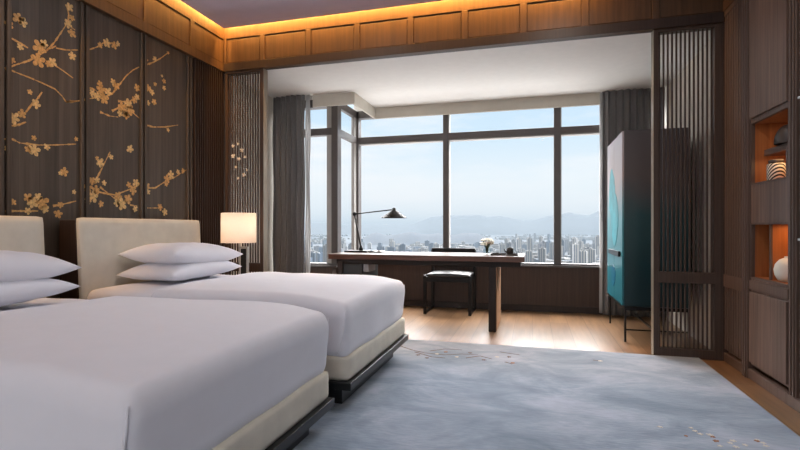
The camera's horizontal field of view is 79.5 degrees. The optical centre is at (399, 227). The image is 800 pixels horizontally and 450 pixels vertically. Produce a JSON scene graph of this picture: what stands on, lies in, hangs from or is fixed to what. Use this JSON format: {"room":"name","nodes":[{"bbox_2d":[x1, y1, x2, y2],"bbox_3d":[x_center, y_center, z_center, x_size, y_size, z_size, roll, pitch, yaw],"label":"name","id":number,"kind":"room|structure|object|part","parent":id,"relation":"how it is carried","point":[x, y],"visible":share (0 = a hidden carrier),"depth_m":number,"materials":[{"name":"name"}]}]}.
{"room":"hotel room","nodes":[
{"label":"hotel room","id":0,"kind":"room"},
{"bbox_2d":[4,0,224,298],"bbox_3d":[-2.848,-0.630,2.050,0.200,3.400,9.240,0,0,15],"label":"wall","id":1,"kind":"structure","parent":0,"point":[57,121],"depth_m":3.61,"materials":[{"name":"brown wood"}]},
{"bbox_2d":[4,2,185,217],"bbox_3d":[-2.261,-0.836,3.796,0.002,1.538,1.654,0,0,15],"label":"mural","id":2,"kind":"object","parent":1,"relation":"attached to","point":[40,47],"visible":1,"depth_m":3.46,"materials":[{"name":"gold metal"}]},
{"bbox_2d":[0,0,191,219],"bbox_3d":[-2.394,-0.340,3.286,0.018,2.620,2.845,0,0,15],"label":"trim","id":3,"kind":"structure","parent":1,"relation":"attached to","point":[8,2],"depth_m":3.55,"materials":[{"name":"brown wood"}]},
{"bbox_2d":[77,0,224,72],"bbox_3d":[-2.914,-2.000,1.348,0.046,0.704,7.854,0,0,15],"label":"trim","id":4,"kind":"structure","parent":1,"relation":"attached to","point":[173,23],"depth_m":4.38,"materials":[{"name":"brown wood"}]},
{"bbox_2d":[192,58,223,274],"bbox_3d":[-1.943,-0.340,4.897,0.032,2.620,0.490,0,0,15],"label":"trim","id":5,"kind":"structure","parent":1,"relation":"attached to","point":[207,81],"depth_m":4.87,"materials":[{"name":"brown wood"}]},
{"bbox_2d":[236,80,272,274],"bbox_3d":[-1.694,-0.290,5.835,0.012,2.720,1.290,0,0,15],"label":"trim","id":6,"kind":"structure","parent":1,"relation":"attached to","point":[270,99],"depth_m":5.81,"materials":[{"name":"brown paint"}]},
{"bbox_2d":[272,95,304,272],"bbox_3d":[-1.391,-0.299,6.017,0.442,2.699,0.123,0,0,15],"label":"curtain","id":7,"kind":"object","parent":1,"relation":"hanging from","point":[288,111],"visible":0.76,"depth_m":6.02,"materials":[{"name":"fabric"}]},
{"bbox_2d":[181,0,443,27],"bbox_3d":[-0.652,-2.082,0.646,4.540,0.050,7.700,0,0,15],"label":"ceiling","id":8,"kind":"structure","parent":0,"point":[225,13],"depth_m":4.51,"materials":[{"name":"paint"}]},
{"bbox_2d":[224,31,651,73],"bbox_3d":[0.391,-2.000,4.524,4.730,0.700,0.030,0,0,15],"label":"wall","id":9,"kind":"structure","parent":0,"point":[647,31],"depth_m":4.45,"materials":[{"name":"brown wood"}]},
{"bbox_2d":[236,30,709,107],"bbox_3d":[0.744,-1.750,5.464,5.110,0.200,1.970,0,0,15],"label":"ceiling","id":10,"kind":"structure","parent":9,"relation":"attached to","point":[602,64],"depth_m":5.11,"materials":[{"name":"paint"}]},
{"bbox_2d":[313,92,599,118],"bbox_3d":[0.677,-1.627,5.939,3.430,0.245,0.842,0,0,15],"label":"trim","id":11,"kind":"structure","parent":10,"relation":"attached to","point":[351,98],"depth_m":6.15,"materials":[{"name":"beige paint"}]},
{"bbox_2d":[224,12,723,71],"bbox_3d":[0.364,-1.690,4.465,4.618,0.080,0.006,0,0,15],"label":"trim","id":12,"kind":"structure","parent":9,"relation":"attached to","point":[716,17],"depth_m":4.34,"materials":[{"name":"brown wood"}]},
{"bbox_2d":[224,0,724,71],"bbox_3d":[0.394,-2.000,4.484,4.667,0.703,0.046,0,0,15],"label":"trim","id":13,"kind":"structure","parent":9,"relation":"attached to","point":[445,20],"depth_m":4.48,"materials":[{"name":"brown wood"}]},
{"bbox_2d":[310,265,598,307],"bbox_3d":[0.877,0.772,6.135,4.810,0.595,1.005,0,0,15],"label":"wall","id":14,"kind":"structure","parent":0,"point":[546,286],"depth_m":6.21,"materials":[{"name":"brown wood"}]},
{"bbox_2d":[304,100,340,266],"bbox_3d":[-1.165,-0.577,6.270,0.808,2.147,0.120,0,0,15],"label":"window","id":15,"kind":"structure","parent":14,"relation":"attached to","point":[333,130],"depth_m":6.13,"materials":[{"name":"brown metal"}]},
{"bbox_3d":[-0.891,-0.548,6.205,0.075,2.003,0.100,0,0,15],"label":"frame","id":16,"kind":"part","parent":15,"relation":"part of","materials":[{"name":"metal"}]},
{"bbox_2d":[341,105,356,249],"bbox_3d":[-0.719,-0.578,6.526,0.055,2.145,0.610,0,0,15],"label":"window","id":17,"kind":"structure","parent":14,"relation":"attached to","point":[346,109],"depth_m":6.74,"materials":[{"name":"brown metal"}]},
{"bbox_3d":[-0.650,-0.548,6.779,0.045,2.003,0.085,0,0,15],"label":"frame","id":18,"kind":"part","parent":17,"relation":"part of","materials":[{"name":"metal"}]},
{"bbox_2d":[356,105,599,265],"bbox_3d":[1.274,-0.578,6.355,3.960,2.145,0.120,0,0,15],"label":"window","id":19,"kind":"structure","parent":14,"relation":"attached to","point":[557,131],"depth_m":6.40,"materials":[{"name":"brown metal"}]},
{"bbox_2d":[404,300,601,313],"bbox_3d":[1.280,1.030,6.283,3.910,0.080,0.015,0,0,15],"label":"baseboard","id":20,"kind":"structure","parent":14,"relation":"attached to","point":[515,307],"depth_m":6.21,"materials":[{"name":"brown wood"}]},
{"bbox_2d":[401,306,799,435],"bbox_3d":[-0.277,1.130,1.762,5.510,0.120,10.050,0,0,15],"label":"floor","id":21,"kind":"structure","parent":0,"point":[555,330],"depth_m":4.83,"materials":[{"name":"brown wood"}]},
{"bbox_2d":[225,68,267,274],"bbox_3d":[-1.623,-0.290,5.071,0.464,2.726,0.083,0,0,15],"label":"slatted screen","id":22,"kind":"object","parent":21,"relation":"on","point":[230,77],"visible":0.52,"depth_m":5.05,"materials":[{"name":"brown wood"}]},
{"bbox_2d":[231,143,246,178],"bbox_3d":[-1.694,-0.706,5.075,0.204,0.390,0.002,0,0,15],"label":"painting","id":23,"kind":"object","parent":22,"relation":"attached to","point":[241,149],"visible":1,"depth_m":5.08,"materials":[{"name":"beige paint"}]},
{"bbox_2d":[328,251,525,331],"bbox_3d":[0.317,0.681,5.457,2.132,0.778,0.710,0,0,15],"label":"writing desk","id":24,"kind":"object","parent":21,"relation":"on","point":[349,263],"visible":0.76,"depth_m":5.17,"materials":[{"name":"brown wood"}]},
{"bbox_3d":[-0.593,0.720,5.713,0.060,0.700,0.620,0,0,15],"label":"leg","id":25,"kind":"part","parent":24,"relation":"part of","materials":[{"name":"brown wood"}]},
{"bbox_3d":[-0.455,0.688,5.659,0.225,0.565,0.570,0,0,15],"label":"drawer","id":26,"kind":"part","parent":24,"relation":"part of","materials":[{"name":"black paint"}]},
{"bbox_2d":[344,208,406,252],"bbox_3d":[-0.283,0.027,5.731,0.748,0.531,0.307,0,0,15],"label":"desk lamp","id":27,"kind":"object","parent":24,"relation":"on","point":[393,213],"visible":1,"depth_m":5.70,"materials":[{"name":"black metal"}]},
{"bbox_3d":[-0.509,0.036,5.793,0.102,0.411,0.020,0,0,15],"label":"arm","id":28,"kind":"part","parent":27,"relation":"part of"},
{"bbox_3d":[-0.310,-0.192,5.739,0.498,0.064,0.015,0,0,15],"label":"arm","id":29,"kind":"part","parent":27,"relation":"part of","materials":[{"name":"black metal"}]},
{"bbox_3d":[-0.071,-0.167,5.673,0.307,0.101,0.307,0,0,15],"label":"lamp shade","id":30,"kind":"part","parent":27,"relation":"part of","materials":[{"name":"metal"}]},
{"bbox_2d":[369,250,384,252],"bbox_3d":[-0.271,0.281,5.717,0.160,0.022,0.160,0,0,15],"label":"notepad","id":31,"kind":"object","parent":24,"relation":"on","point":[374,251],"visible":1,"depth_m":5.66,"materials":[{"name":"white paper"}]},
{"bbox_2d":[480,238,494,253],"bbox_3d":[0.969,0.201,5.353,0.172,0.180,0.169,0,0,15],"label":"flower vase","id":32,"kind":"object","parent":24,"relation":"on","point":[487,242],"visible":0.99,"depth_m":5.34,"materials":[{"name":"clear glass"}]},
{"bbox_3d":[1.033,0.736,5.249,0.076,0.668,0.650,0,0,15],"label":"leg","id":33,"kind":"part","parent":24,"relation":"part of","materials":[{"name":"wood"}]},
{"bbox_3d":[1.073,0.734,5.238,0.007,0.648,0.630,0,0,15],"label":"panel","id":34,"kind":"part","parent":24,"relation":"part of","materials":[{"name":"beige wood"}]},
{"bbox_2d":[490,253,517,255],"bbox_3d":[1.114,0.282,5.128,0.282,0.019,0.180,0,0,15],"label":"tray","id":35,"kind":"object","parent":24,"relation":"on","point":[491,254],"visible":1,"depth_m":5.05,"materials":[{"name":"ceramic"}]},
{"bbox_2d":[504,247,513,253],"bbox_3d":[1.155,0.242,5.117,0.103,0.083,0.074,0,0,15],"label":"teapot","id":36,"kind":"object","parent":35,"relation":"on","point":[509,250],"visible":0.81,"depth_m":5.08,"materials":[{"name":"ceramic"}]},
{"bbox_2d":[423,248,475,315],"bbox_3d":[0.645,0.667,6.160,0.596,0.805,0.520,0,0,15],"label":"desk chair","id":37,"kind":"object","parent":21,"relation":"on","point":[452,276],"visible":0.95,"depth_m":5.99,"materials":[{"name":"black leather"}]},
{"bbox_3d":[0.311,0.828,6.001,0.036,0.485,0.036,0,0,15],"label":"leg","id":38,"kind":"part","parent":37,"relation":"part of","materials":[{"name":"wood"}]},
{"bbox_3d":[0.440,0.680,6.470,0.036,0.780,0.032,0,0,15],"label":"leg","id":39,"kind":"part","parent":37,"relation":"part of","materials":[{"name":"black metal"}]},
{"bbox_3d":[0.641,0.638,6.146,0.540,0.063,0.490,0,0,15],"label":"seat frame","id":40,"kind":"part","parent":37,"relation":"part of","materials":[{"name":"black metal"}]},
{"bbox_2d":[427,270,473,277],"bbox_3d":[0.647,0.584,6.130,0.540,0.048,0.456,0,0,15],"label":"seat cushion","id":41,"kind":"object","parent":37,"relation":"on","point":[442,273],"depth_m":5.95,"materials":[{"name":"black leather"}]},
{"bbox_3d":[0.707,0.300,6.384,0.584,0.070,0.045,0,0,15],"label":"backrest","id":42,"kind":"part","parent":37,"relation":"part of","materials":[{"name":"black metal"}]},
{"bbox_3d":[0.851,0.828,5.852,0.036,0.485,0.036,0,0,15],"label":"leg","id":43,"kind":"part","parent":37,"relation":"part of","materials":[{"name":"wood"}]},
{"bbox_3d":[0.980,0.680,6.321,0.036,0.780,0.032,0,0,15],"label":"leg","id":44,"kind":"part","parent":37,"relation":"part of","materials":[{"name":"wood"}]},
{"bbox_2d":[292,339,799,449],"bbox_3d":[-0.081,1.062,1.952,3.806,0.014,5.120,0,0,15],"label":"rug","id":45,"kind":"object","parent":21,"relation":"on","point":[429,395],"visible":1,"depth_m":2.83,"materials":[{"name":"carpet"}]},
{"bbox_2d":[0,216,333,449],"bbox_3d":[-1.558,0.499,2.164,2.174,1.142,1.325,0,0,15],"label":"bed","id":46,"kind":"object","parent":45,"relation":"on","point":[113,372],"visible":0.99,"depth_m":1.67,"materials":[{"name":"beige fabric"}]},
{"bbox_3d":[-2.414,0.419,2.420,0.091,0.982,1.288,0,0,15],"label":"headboard","id":47,"kind":"part","parent":46,"relation":"part of","materials":[{"name":"beige fabric"}]},
{"bbox_2d":[0,278,80,305],"bbox_3d":[-2.111,0.321,2.314,0.480,0.156,0.860,0,0,15],"label":"pillow","id":48,"kind":"object","parent":46,"relation":"on","point":[12,292],"visible":0.76,"depth_m":2.43,"materials":[{"name":"white fabric"}]},
{"bbox_2d":[0,250,81,281],"bbox_3d":[-2.110,0.199,2.319,0.480,0.180,0.860,0,0,15],"label":"pillow","id":49,"kind":"object","parent":48,"relation":"on","point":[14,265],"visible":0.84,"depth_m":2.43,"materials":[{"name":"white fabric"}]},
{"bbox_2d":[0,296,328,449],"bbox_3d":[-1.198,0.567,2.061,1.394,0.389,1.317,0,0,15],"label":"duvet","id":50,"kind":"object","parent":46,"relation":"on","point":[113,372],"depth_m":1.61,"materials":[{"name":"white fabric"}]},
{"bbox_3d":[-1.456,0.807,2.134,1.918,0.145,1.270,0,0,15],"label":"frame","id":51,"kind":"part","parent":46,"relation":"part of","materials":[{"name":"beige fabric"}]},
{"bbox_2d":[265,397,333,449],"bbox_3d":[-1.495,0.902,2.140,2.040,0.044,1.302,0,0,15],"label":"bed base","id":52,"kind":"object","parent":46,"relation":"on","point":[284,440],"depth_m":2.16,"materials":[{"name":"black paint"}]},
{"bbox_2d":[59,217,407,403],"bbox_3d":[-1.151,0.499,3.640,2.174,1.142,1.327,0,0,15],"label":"bed","id":53,"kind":"object","parent":45,"relation":"on","point":[364,313],"visible":0.59,"depth_m":3.30,"materials":[{"name":"beige fabric"}]},
{"bbox_3d":[-2.108,0.507,3.896,0.194,1.125,1.218,0,0,15],"label":"headboard","id":54,"kind":"part","parent":53,"relation":"part of","materials":[{"name":"brown wood"}]},
{"bbox_3d":[-2.014,0.419,3.870,0.091,0.982,1.238,0,0,15],"label":"headboard","id":55,"kind":"part","parent":53,"relation":"part of","materials":[{"name":"beige fabric"}]},
{"bbox_2d":[117,261,241,280],"bbox_3d":[-1.721,0.327,3.841,0.500,0.163,0.830,0,0,15],"label":"pillow","id":56,"kind":"object","parent":53,"relation":"on","point":[148,271],"visible":0.73,"depth_m":3.54,"materials":[{"name":"white fabric"}]},
{"bbox_2d":[118,242,242,263],"bbox_3d":[-1.716,0.208,3.860,0.500,0.189,0.830,0,0,15],"label":"pillow","id":57,"kind":"object","parent":56,"relation":"on","point":[192,252],"visible":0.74,"depth_m":3.57,"materials":[{"name":"white fabric"}]},
{"bbox_2d":[151,272,404,356],"bbox_3d":[-0.789,0.568,3.541,1.397,0.388,1.327,0,0,15],"label":"duvet","id":58,"kind":"object","parent":53,"relation":"on","point":[362,311],"depth_m":3.07,"materials":[{"name":"white fabric"}]},
{"bbox_3d":[-1.048,0.807,3.614,1.918,0.145,1.280,0,0,15],"label":"frame","id":59,"kind":"part","parent":53,"relation":"part of","materials":[{"name":"beige fabric"}]},
{"bbox_2d":[329,334,407,390],"bbox_3d":[-1.087,0.902,3.620,2.040,0.044,1.312,0,0,15],"label":"bed base","id":60,"kind":"object","parent":53,"relation":"on","point":[345,384],"depth_m":2.99,"materials":[{"name":"fabric"}]},
{"bbox_2d":[607,127,687,344],"bbox_3d":[2.474,0.077,4.893,0.590,1.985,0.932,0,0,15],"label":"tall cabinet","id":61,"kind":"object","parent":21,"relation":"on","point":[629,154],"visible":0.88,"depth_m":4.48,"materials":[{"name":"teal wood"}]},
{"bbox_3d":[2.358,0.919,5.399,0.018,0.302,0.018,0,0,15],"label":"leg","id":62,"kind":"part","parent":61,"relation":"part of","materials":[{"name":"black metal"}]},
{"bbox_3d":[2.281,-0.090,5.187,0.018,1.638,0.458,0,0,15],"label":"door","id":63,"kind":"part","parent":61,"relation":"part of","materials":[{"name":"paint"}]},
{"bbox_3d":[2.183,0.250,4.906,0.021,0.050,0.620,0,0,15],"label":"handle","id":64,"kind":"part","parent":61,"relation":"part of","materials":[{"name":"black metal"}]},
{"bbox_3d":[2.158,-0.090,4.741,0.018,1.638,0.460,0,0,15],"label":"door","id":65,"kind":"part","parent":61,"relation":"part of","materials":[{"name":"paint"}]},
{"bbox_3d":[2.116,0.919,4.519,0.018,0.302,0.018,0,0,15],"label":"leg","id":66,"kind":"part","parent":61,"relation":"part of","materials":[{"name":"black metal"}]},
{"bbox_3d":[2.494,0.753,4.888,0.550,0.033,0.930,0,0,15],"label":"stand frame","id":67,"kind":"part","parent":61,"relation":"part of","materials":[{"name":"black metal"}]},
{"bbox_3d":[2.629,0.919,4.378,0.018,0.302,0.018,0,0,15],"label":"leg","id":68,"kind":"part","parent":61,"relation":"part of","materials":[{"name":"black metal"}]},
{"bbox_2d":[651,23,722,360],"bbox_3d":[2.363,-0.290,3.972,0.507,2.726,0.083,0,0,15],"label":"slatted screen","id":69,"kind":"object","parent":21,"relation":"on","point":[714,277],"visible":0.91,"depth_m":3.95,"materials":[{"name":"brown wood"}]},
{"bbox_3d":[-1.634,0.790,4.760,0.560,0.560,0.450,0,0,15],"label":"bedside table","id":70,"kind":"object","parent":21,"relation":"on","visible":0},
{"bbox_2d":[221,213,255,273],"bbox_3d":[-1.581,0.182,4.709,0.330,0.655,0.330,0,0,15],"label":"table lamp","id":71,"kind":"object","parent":70,"relation":"on","point":[240,228],"visible":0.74,"depth_m":4.58,"materials":[{"name":"fabric"}]},
{"bbox_3d":[-1.581,0.000,4.709,0.330,0.290,0.330,0,0,15],"label":"lamp shade","id":72,"kind":"part","parent":71,"relation":"part of","materials":[{"name":"fabric"}]},
{"bbox_3d":[-1.523,0.347,4.693,0.060,0.286,0.016,0,0,15],"label":"panel","id":73,"kind":"part","parent":71,"relation":"part of","materials":[{"name":"black paint"}]},
{"bbox_2d":[729,352,773,378],"bbox_3d":[2.114,-0.640,1.103,0.450,3.420,10.050,0,0,15],"label":"wall","id":74,"kind":"structure","parent":0,"point":[755,368],"depth_m":3.42,"materials":[{"name":"brown wood"}]},
{"bbox_2d":[305,94,310,272],"bbox_3d":[-1.140,-0.298,5.958,0.071,2.696,0.060,0,0,15],"label":"sheer curtain","id":75,"kind":"object","parent":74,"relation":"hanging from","point":[307,112],"visible":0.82,"depth_m":5.95,"materials":[{"name":"fabric"}]},
{"bbox_2d":[305,95,361,110],"bbox_3d":[0.802,-2.040,5.582,5.360,0.780,2.010,0,0,15],"label":"trim","id":76,"kind":"structure","parent":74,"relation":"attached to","point":[355,108],"depth_m":6.83,"materials":[{"name":"paint"}]},
{"bbox_2d":[599,92,602,312],"bbox_3d":[2.480,-0.340,5.920,0.047,2.780,0.060,0,0,15],"label":"sheer curtain","id":77,"kind":"object","parent":74,"relation":"hanging from","point":[600,105],"visible":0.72,"depth_m":5.91,"materials":[{"name":"fabric"}]},
{"bbox_2d":[602,87,664,317],"bbox_3d":[2.772,-0.299,5.720,0.677,2.699,0.123,0,0,15],"label":"curtain","id":78,"kind":"object","parent":74,"relation":"hanging from","point":[628,109],"visible":0.3,"depth_m":5.77,"materials":[{"name":"fabric"}]},
{"bbox_2d":[664,41,709,348],"bbox_3d":[2.926,-0.290,4.919,0.012,2.720,1.860,0,0,15],"label":"wall","id":79,"kind":"structure","parent":74,"relation":"attached to","point":[678,75],"depth_m":4.59,"materials":[{"name":"brown paint"}]},
{"bbox_2d":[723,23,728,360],"bbox_3d":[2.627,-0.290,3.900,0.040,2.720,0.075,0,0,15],"label":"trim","id":80,"kind":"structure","parent":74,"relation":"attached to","point":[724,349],"depth_m":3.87,"materials":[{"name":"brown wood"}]},
{"bbox_2d":[723,0,733,11],"bbox_3d":[1.583,-2.040,0.108,0.046,0.624,7.854,0,0,15],"label":"trim","id":81,"kind":"structure","parent":74,"relation":"attached to","point":[726,3],"depth_m":3.79,"materials":[{"name":"brown wood"}]},
{"bbox_2d":[723,0,741,358],"bbox_3d":[2.574,-0.380,3.694,0.040,2.700,0.410,0,0,15],"label":"trim","id":82,"kind":"structure","parent":74,"relation":"attached to","point":[734,282],"depth_m":3.70,"materials":[{"name":"wood"}]},
{"bbox_2d":[724,352,799,412],"bbox_3d":[1.587,1.035,0.107,0.038,0.070,7.850,0,0,15],"label":"baseboard","id":83,"kind":"structure","parent":74,"relation":"attached to","point":[775,389],"depth_m":3.16,"materials":[{"name":"wood"}]},
{"bbox_2d":[749,0,788,387],"bbox_3d":[2.621,-0.380,3.109,0.438,2.700,0.537,0,0,15],"label":"display cabinet","id":84,"kind":"object","parent":74,"relation":"attached to","point":[768,19],"visible":0.76,"depth_m":3.18,"materials":[{"name":"brown wood"}]},
{"bbox_3d":[2.420,0.403,3.164,0.012,0.065,0.537,0,0,15],"label":"rail","id":85,"kind":"part","parent":84,"relation":"part of","materials":[{"name":"wood"}]},
{"bbox_3d":[2.418,-1.240,3.165,0.016,0.940,0.517,0,0,15],"label":"door","id":86,"kind":"part","parent":84,"relation":"part of","materials":[{"name":"brown wood"}]},
{"bbox_3d":[2.418,0.700,3.165,0.016,0.500,0.517,0,0,15],"label":"door","id":87,"kind":"part","parent":84,"relation":"part of","materials":[{"name":"brown wood"}]},
{"bbox_3d":[2.433,0.162,3.161,0.024,0.397,0.537,0,0,15],"label":"niche frame","id":88,"kind":"part","parent":84,"relation":"part of","materials":[{"name":"wood"}]},
{"bbox_3d":[2.433,-0.523,3.161,0.024,0.447,0.537,0,0,15],"label":"niche frame","id":89,"kind":"part","parent":84,"relation":"part of","materials":[{"name":"wood"}]},
{"bbox_2d":[766,159,785,180],"bbox_3d":[2.523,-0.385,3.226,0.104,0.142,0.104,0,0,15],"label":"striped canister","id":90,"kind":"object","parent":84,"relation":"in","point":[775,168],"visible":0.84,"depth_m":3.19,"materials":[{"name":"ceramic"}]},
{"bbox_3d":[2.523,-0.443,3.226,0.086,0.026,0.086,0,0,15],"label":"lid","id":91,"kind":"part","parent":90,"relation":"part of","materials":[{"name":"ceramic"}]},
{"bbox_2d":[764,142,787,155],"bbox_3d":[2.647,-0.521,3.082,0.350,0.042,0.475,0,0,15],"label":"shelf","id":92,"kind":"object","parent":84,"relation":"attached to","point":[780,150],"depth_m":3.23,"materials":[{"name":"wood"}]},
{"bbox_2d":[773,256,787,281],"bbox_3d":[2.487,0.265,3.085,0.146,0.162,0.146,0,0,15],"label":"vase","id":93,"kind":"object","parent":84,"relation":"in","point":[780,269],"visible":0.62,"depth_m":3.06,"materials":[{"name":"white ceramic"}]},
{"bbox_2d":[774,124,787,145],"bbox_3d":[2.514,-0.608,3.099,0.170,0.130,0.197,0,0,15],"label":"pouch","id":94,"kind":"object","parent":84,"relation":"on","point":[781,137],"visible":0.52,"depth_m":3.08,"materials":[{"name":"ceramic"}]},
{"bbox_2d":[742,0,799,397],"bbox_3d":[1.524,-0.330,-0.088,0.055,2.800,7.440,0,0,15],"label":"trim","id":95,"kind":"structure","parent":74,"relation":"attached to","point":[794,5],"depth_m":2.87,"materials":[{"name":"wood"}]},
{"label":"outside","id":96,"kind":"structure","parent":0,"visible":0},
{"bbox_2d":[304,235,591,254],"bbox_3d":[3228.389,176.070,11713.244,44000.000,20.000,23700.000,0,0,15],"label":"ground","id":97,"kind":"structure","parent":96,"point":[374,247],"depth_m":6335.13,"materials":[{"name":"grey"}]},
{"bbox_2d":[310,252,315,261],"bbox_3d":[-389.986,136.988,2137.949,26.000,58.163,19.000,0,0,1],"label":"building","id":98,"kind":"structure","parent":97,"relation":"on","point":[313,255],"depth_m":2129.27,"materials":[{"name":"concrete"}]},
{"bbox_2d":[317,252,322,262],"bbox_3d":[-352.703,138.744,2193.990,48.000,54.653,19.000,0,0,-44],"label":"building","id":99,"kind":"structure","parent":97,"relation":"on","point":[319,255],"depth_m":2179.23,"materials":[{"name":"concrete"}]},
{"bbox_2d":[323,244,326,262],"bbox_3d":[-300.900,116.008,1961.944,22.000,100.124,23.000,0,0,20],"label":"building","id":100,"kind":"structure","parent":97,"relation":"on","point":[325,245],"depth_m":1952.97,"materials":[{"name":"concrete"}]},
{"bbox_2d":[367,243,371,248],"bbox_3d":[-237.211,140.641,3752.406,30.000,50.857,27.000,0,0,8],"label":"building","id":101,"kind":"structure","parent":97,"relation":"on","point":[369,245],"depth_m":3740.63,"materials":[{"name":"concrete"}]},
{"bbox_2d":[377,246,383,250],"bbox_3d":[-105.118,131.078,2602.023,38.000,69.985,17.000,0,0,-20],"label":"building","id":102,"kind":"structure","parent":97,"relation":"on","point":[378,247],"depth_m":2596.13,"materials":[{"name":"concrete"}]},
{"bbox_2d":[388,246,395,251],"bbox_3d":[-44.245,131.649,2533.580,38.000,68.841,17.000,0,0,28],"label":"building","id":103,"kind":"structure","parent":97,"relation":"on","point":[391,248],"depth_m":2527.64,"materials":[{"name":"concrete"}]},
{"bbox_2d":[400,243,405,251],"bbox_3d":[16.391,125.130,2599.294,26.000,81.880,19.000,0,0,12],"label":"building","id":104,"kind":"structure","parent":97,"relation":"on","point":[402,246],"depth_m":2592.33,"materials":[{"name":"concrete"}]},
{"bbox_2d":[418,248,426,251],"bbox_3d":[122.452,137.040,2618.222,48.000,58.061,19.000,0,0,-3],"label":"building","id":105,"kind":"structure","parent":97,"relation":"on","point":[419,249],"depth_m":2610.11,"materials":[{"name":"concrete"}]},
{"bbox_2d":[428,243,433,251],"bbox_3d":[189.521,127.192,2849.721,38.000,77.755,17.000,0,0,-13],"label":"building","id":106,"kind":"structure","parent":97,"relation":"on","point":[430,246],"depth_m":2840.86,"materials":[{"name":"concrete"}]},
{"bbox_2d":[362,232,501,244],"bbox_3d":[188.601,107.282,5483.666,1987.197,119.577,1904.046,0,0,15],"label":"wooded hill","id":107,"kind":"structure","parent":97,"relation":"on","point":[408,238],"depth_m":5002.94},
{"bbox_2d":[304,211,598,234],"bbox_3d":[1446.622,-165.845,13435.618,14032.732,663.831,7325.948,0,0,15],"label":"mountain ridge","id":108,"kind":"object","parent":97,"relation":"on","point":[572,224],"visible":0.53,"depth_m":8883.94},
{"bbox_2d":[304,234,598,263],"bbox_3d":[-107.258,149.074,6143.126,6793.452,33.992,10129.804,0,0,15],"label":"houses","id":109,"kind":"structure","parent":97,"relation":"on","point":[481,249],"depth_m":3909.64},
{"bbox_2d":[499,243,504,252],"bbox_3d":[524.336,122.390,2471.376,26.000,87.360,19.000,0,0,-5],"label":"building","id":110,"kind":"structure","parent":97,"relation":"on","point":[501,246],"depth_m":2462.77,"materials":[{"name":"concrete"}]},
{"bbox_2d":[504,238,508,249],"bbox_3d":[653.355,114.854,2939.045,22.000,102.433,23.000,0,0,41],"label":"building","id":111,"kind":"structure","parent":97,"relation":"on","point":[506,240],"depth_m":2931.76,"materials":[{"name":"concrete"}]},
{"bbox_2d":[507,242,512,247],"bbox_3d":[496.688,114.936,2172.397,22.000,102.267,23.000,0,0,42],"label":"building","id":112,"kind":"structure","parent":97,"relation":"on","point":[509,244],"depth_m":2165.44,"materials":[{"name":"concrete"}]},
{"bbox_2d":[516,237,520,248],"bbox_3d":[612.786,107.780,2484.759,22.000,116.581,23.000,0,0,-3],"label":"building","id":113,"kind":"structure","parent":97,"relation":"on","point":[518,239],"depth_m":2474.22,"materials":[{"name":"concrete"}]},
{"bbox_2d":[525,250,531,262],"bbox_3d":[528.463,128.310,1972.030,26.000,75.519,19.000,0,0,9],"label":"building","id":114,"kind":"structure","parent":97,"relation":"on","point":[528,253],"depth_m":1963.97,"materials":[{"name":"concrete"}]},
{"bbox_2d":[527,237,531,250],"bbox_3d":[691.096,108.138,2571.869,22.000,115.865,23.000,0,0,-2],"label":"building","id":115,"kind":"structure","parent":97,"relation":"on","point":[529,240],"depth_m":2561.50,"materials":[{"name":"concrete"}]},
{"bbox_2d":[538,242,544,258],"bbox_3d":[628.294,115.564,2138.802,26.000,101.013,19.000,0,0,-18],"label":"building","id":116,"kind":"structure","parent":97,"relation":"on","point":[541,244],"depth_m":2132.91,"materials":[{"name":"concrete"}]},
{"bbox_2d":[539,247,545,262],"bbox_3d":[563.584,121.222,1901.969,26.000,89.697,19.000,0,0,28],"label":"building","id":117,"kind":"structure","parent":97,"relation":"on","point":[542,251],"depth_m":1893.81,"materials":[{"name":"concrete"}]},
{"bbox_2d":[546,241,551,254],"bbox_3d":[822.554,118.004,2657.102,26.000,96.133,19.000,0,0,-17],"label":"building","id":118,"kind":"structure","parent":97,"relation":"on","point":[547,242],"depth_m":2647.33,"materials":[{"name":"concrete"}]},
{"bbox_2d":[549,242,553,259],"bbox_3d":[794.626,120.599,2515.086,26.000,90.942,19.000,0,0,12],"label":"building","id":119,"kind":"structure","parent":97,"relation":"on","point":[551,245],"depth_m":2507.67,"materials":[{"name":"concrete"}]},
{"bbox_2d":[564,238,568,251],"bbox_3d":[1160.820,120.109,3357.922,26.000,91.923,19.000,0,0,-15],"label":"building","id":120,"kind":"structure","parent":97,"relation":"on","point":[565,239],"depth_m":3348.99,"materials":[{"name":"concrete"}]},
{"bbox_2d":[572,237,577,243],"bbox_3d":[846.693,105.213,2330.379,23.000,121.713,22.000,0,0,-41],"label":"building","id":121,"kind":"structure","parent":97,"relation":"on","point":[574,239],"depth_m":2323.75,"materials":[{"name":"concrete"}]},
{"bbox_2d":[572,243,579,262],"bbox_3d":[684.786,113.081,1871.796,22.000,105.978,23.000,0,0,3],"label":"building","id":122,"kind":"structure","parent":97,"relation":"on","point":[575,247],"depth_m":1861.27,"materials":[{"name":"concrete"}]},
{"bbox_2d":[578,240,582,247],"bbox_3d":[942.241,116.001,2514.886,19.000,100.138,26.000,0,0,-41],"label":"building","id":123,"kind":"structure","parent":97,"relation":"on","point":[580,242],"depth_m":2504.61,"materials":[{"name":"concrete"}]},
{"bbox_2d":[580,250,587,263],"bbox_3d":[631.563,120.737,1654.987,22.000,90.667,23.000,0,0,32],"label":"building","id":124,"kind":"structure","parent":97,"relation":"on","point":[583,254],"depth_m":1646.98,"materials":[{"name":"concrete"}]},
{"bbox_2d":[585,248,595,263],"bbox_3d":[777.587,124.159,1962.733,38.000,83.822,17.000,0,0,33],"label":"building","id":125,"kind":"structure","parent":97,"relation":"on","point":[591,252],"depth_m":1953.45,"materials":[{"name":"concrete"}]},
{"bbox_2d":[595,235,598,254],"bbox_3d":[1074.102,102.867,2612.944,22.000,126.406,23.000,0,0,5],"label":"building","id":126,"kind":"structure","parent":97,"relation":"on","point":[597,236],"depth_m":2603.11,"materials":[{"name":"concrete"}]}
]}

